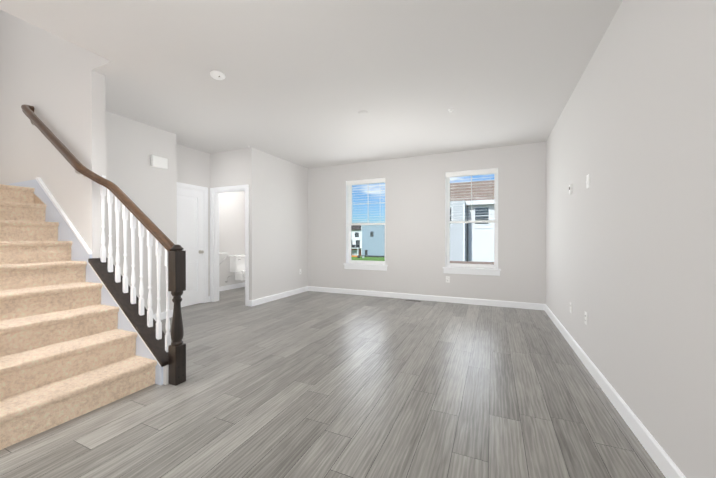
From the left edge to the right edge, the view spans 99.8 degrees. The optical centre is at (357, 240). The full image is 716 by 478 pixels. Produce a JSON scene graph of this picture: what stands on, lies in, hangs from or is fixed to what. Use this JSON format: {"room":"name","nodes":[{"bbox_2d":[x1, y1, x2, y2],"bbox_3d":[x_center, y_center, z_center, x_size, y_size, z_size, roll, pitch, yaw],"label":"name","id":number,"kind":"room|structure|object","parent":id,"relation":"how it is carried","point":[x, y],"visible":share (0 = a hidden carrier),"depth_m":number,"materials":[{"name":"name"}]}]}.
{"room":"empty living room","nodes":[
{"label":"empty living room","id":0,"kind":"room"},
{"bbox_2d":[0,0,622,167],"bbox_3d":[-1.517,-2.980,2.590,6.700,2.780,8.330,0,0,24],"label":"ceiling","id":1,"kind":"structure","parent":0,"point":[303,83],"depth_m":2.78,"materials":[{"name":"white paint"}]},
{"bbox_2d":[210,70,224,79],"bbox_3d":[-1.342,-1.570,2.885,0.136,0.041,0.136,0,0,24],"label":"smoke detector","id":2,"kind":"object","parent":1,"relation":"attached to","point":[216,75],"visible":1,"depth_m":2.85,"materials":[{"name":"white plastic"}]},
{"bbox_2d":[358,110,367,114],"bbox_3d":[0.065,-1.591,3.768,0.128,0.007,0.128,0,0,24],"label":"disc","id":3,"kind":"object","parent":1,"relation":"attached to","point":[362,112],"visible":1,"depth_m":3.75,"materials":[{"name":"white paint"}]},
{"bbox_2d":[0,287,664,477],"bbox_3d":[-1.546,1.211,2.543,6.700,0.120,8.190,0,0,24],"label":"floor","id":4,"kind":"structure","parent":0,"point":[310,384],"depth_m":2.09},
{"bbox_2d":[0,184,156,449],"bbox_3d":[-3.217,0.295,2.608,3.109,1.710,0.947,0,0,24],"label":"flight","id":5,"kind":"object","parent":4,"relation":"on","point":[67,349],"visible":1,"depth_m":2.29,"materials":[{"name":"beige carpet"}]},
{"bbox_2d":[21,104,185,385],"bbox_3d":[-2.499,-0.153,2.840,2.323,2.605,0.236,0,0,24],"label":"stair handrail","id":6,"kind":"object","parent":5,"relation":"attached to","point":[164,350],"visible":1,"depth_m":2.60,"materials":[{"name":"brown wood"}]},
{"bbox_2d":[163,365,168,384],"bbox_3d":[-1.985,0.675,2.661,1.050,0.950,0.110,0,0,24],"label":"wall","id":7,"kind":"structure","parent":4,"relation":"on","point":[165,375],"depth_m":2.40,"materials":[{"name":"white paint"}]},
{"bbox_2d":[5,177,162,384],"bbox_3d":[-3.002,0.241,3.038,3.155,1.815,0.028,0,0,24],"label":"trim","id":8,"kind":"structure","parent":7,"relation":"attached to","point":[68,231],"depth_m":2.85,"materials":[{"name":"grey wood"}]},
{"bbox_2d":[219,252,227,264],"bbox_3d":[-2.988,0.631,6.236,0.444,1.009,0.556,0,0,24],"label":"pedestal sink","id":9,"kind":"object","parent":4,"relation":"on","point":[222,256],"visible":0.15,"depth_m":6.22,"materials":[{"name":"white ceramic"}]},
{"bbox_2d":[225,255,244,289],"bbox_3d":[-2.544,0.740,6.908,0.727,0.785,0.572,0,0,24],"label":"toilet","id":10,"kind":"object","parent":4,"relation":"on","point":[237,265],"visible":0.56,"depth_m":6.88,"materials":[{"name":"white ceramic"}]},
{"bbox_2d":[0,0,715,477],"bbox_3d":[-1.517,-1.550,2.596,6.700,5.400,8.330,0,0,24],"label":"wall","id":11,"kind":"structure","parent":0,"point":[620,250],"depth_m":2.99,"materials":[{"name":"white paint"}]},
{"bbox_2d":[151,155,167,168],"bbox_3d":[-2.825,-1.109,4.294,0.047,0.155,0.220,0,0,24],"label":"door chime","id":12,"kind":"object","parent":11,"relation":"attached to","point":[159,162],"visible":1,"depth_m":4.27,"materials":[{"name":"white plastic"}]},
{"bbox_2d":[153,310,172,320],"bbox_3d":[-3.007,1.092,3.937,0.014,0.105,1.384,0,0,24],"label":"baseboard","id":13,"kind":"structure","parent":11,"relation":"attached to","point":[163,314],"depth_m":4.36,"materials":[{"name":"white wood"}]},
{"bbox_2d":[177,187,203,306],"bbox_3d":[-2.927,0.125,5.126,0.107,2.007,0.722,0,0,24],"label":"closet door","id":14,"kind":"structure","parent":11,"relation":"in","point":[190,237],"depth_m":5.26,"materials":[{"name":"white wood"}]},
{"bbox_2d":[177,182,207,302],"bbox_3d":[-2.986,0.089,5.154,0.137,2.102,0.884,0,0,24],"label":"door frame","id":15,"kind":"structure","parent":11,"relation":"attached to","point":[181,185],"depth_m":5.47,"materials":[{"name":"white wood"}]},
{"bbox_2d":[210,184,248,305],"bbox_3d":[-2.283,0.088,5.459,0.924,2.102,0.154,0,0,24],"label":"door frame","id":16,"kind":"structure","parent":11,"relation":"attached to","point":[214,244],"depth_m":5.56,"materials":[{"name":"white wood"}]},
{"bbox_2d":[219,282,244,291],"bbox_3d":[-3.031,1.081,6.728,0.014,0.105,1.580,0,0,24],"label":"baseboard","id":17,"kind":"structure","parent":11,"relation":"attached to","point":[239,285],"depth_m":6.99,"materials":[{"name":"white wood"}]},
{"bbox_2d":[249,286,308,306],"bbox_3d":[-1.492,1.084,5.967,0.044,0.105,1.714,0,0,24],"label":"baseboard","id":18,"kind":"structure","parent":11,"relation":"attached to","point":[259,301],"depth_m":5.77,"materials":[{"name":"white wood"}]},
{"bbox_2d":[343,178,387,270],"bbox_3d":[0.179,-0.322,6.274,0.970,1.855,0.224,0,0,24],"label":"window","id":19,"kind":"structure","parent":11,"relation":"in","point":[368,265],"depth_m":6.32,"materials":[{"name":"white"}]},
{"bbox_2d":[309,286,544,309],"bbox_3d":[0.942,1.085,5.843,4.530,0.105,0.014,0,0,24],"label":"baseboard","id":20,"kind":"structure","parent":11,"relation":"attached to","point":[523,305],"depth_m":5.60,"materials":[{"name":"white wood"}]},
{"bbox_2d":[443,168,500,275],"bbox_3d":[2.041,-0.319,5.442,0.970,1.855,0.224,0,0,24],"label":"window","id":21,"kind":"structure","parent":11,"relation":"in","point":[477,269],"depth_m":5.44,"materials":[{"name":"white"}]},
{"bbox_2d":[586,174,588,187],"bbox_3d":[2.065,-0.530,2.714,0.012,0.120,0.072,0,0,24],"label":"switch plate","id":22,"kind":"object","parent":11,"relation":"attached to","point":[587,181],"visible":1,"depth_m":2.71,"materials":[{"name":"white plastic"}]},
{"bbox_2d":[545,304,685,477],"bbox_3d":[1.409,1.103,1.256,0.014,0.105,8.010,0,0,24],"label":"baseboard","id":23,"kind":"structure","parent":11,"relation":"attached to","point":[663,461],"depth_m":1.88,"materials":[{"name":"white wood"}]},
{"label":"outside","id":24,"kind":"structure","parent":0,"visible":0},
{"bbox_2d":[351,256,384,260],"bbox_3d":[43.825,4.067,158.986,350.000,0.200,313.790,0,0,24],"label":"ground","id":25,"kind":"structure","parent":24,"point":[371,258],"depth_m":71.32,"materials":[{"name":"green plant"}]},
{"bbox_2d":[351,225,384,257],"bbox_3d":[10.490,-0.546,81.907,44.600,9.650,24.300,0,0,24],"label":"townhouses","id":26,"kind":"structure","parent":25,"relation":"on","point":[368,230],"depth_m":77.56,"materials":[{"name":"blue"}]},
{"bbox_2d":[450,261,493,264],"bbox_3d":[9.714,2.882,15.838,13.500,3.330,5.000,0,0,24],"label":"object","id":27,"kind":"structure","parent":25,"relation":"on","point":[466,262],"depth_m":17.08,"materials":[{"name":"white"}]},
{"bbox_2d":[450,181,493,261],"bbox_3d":[12.706,-0.315,24.973,16.300,9.650,10.655,0,0,24],"label":"neighbor house","id":28,"kind":"structure","parent":25,"relation":"on","point":[482,213],"depth_m":22.09,"materials":[{"name":"white"}]}
]}

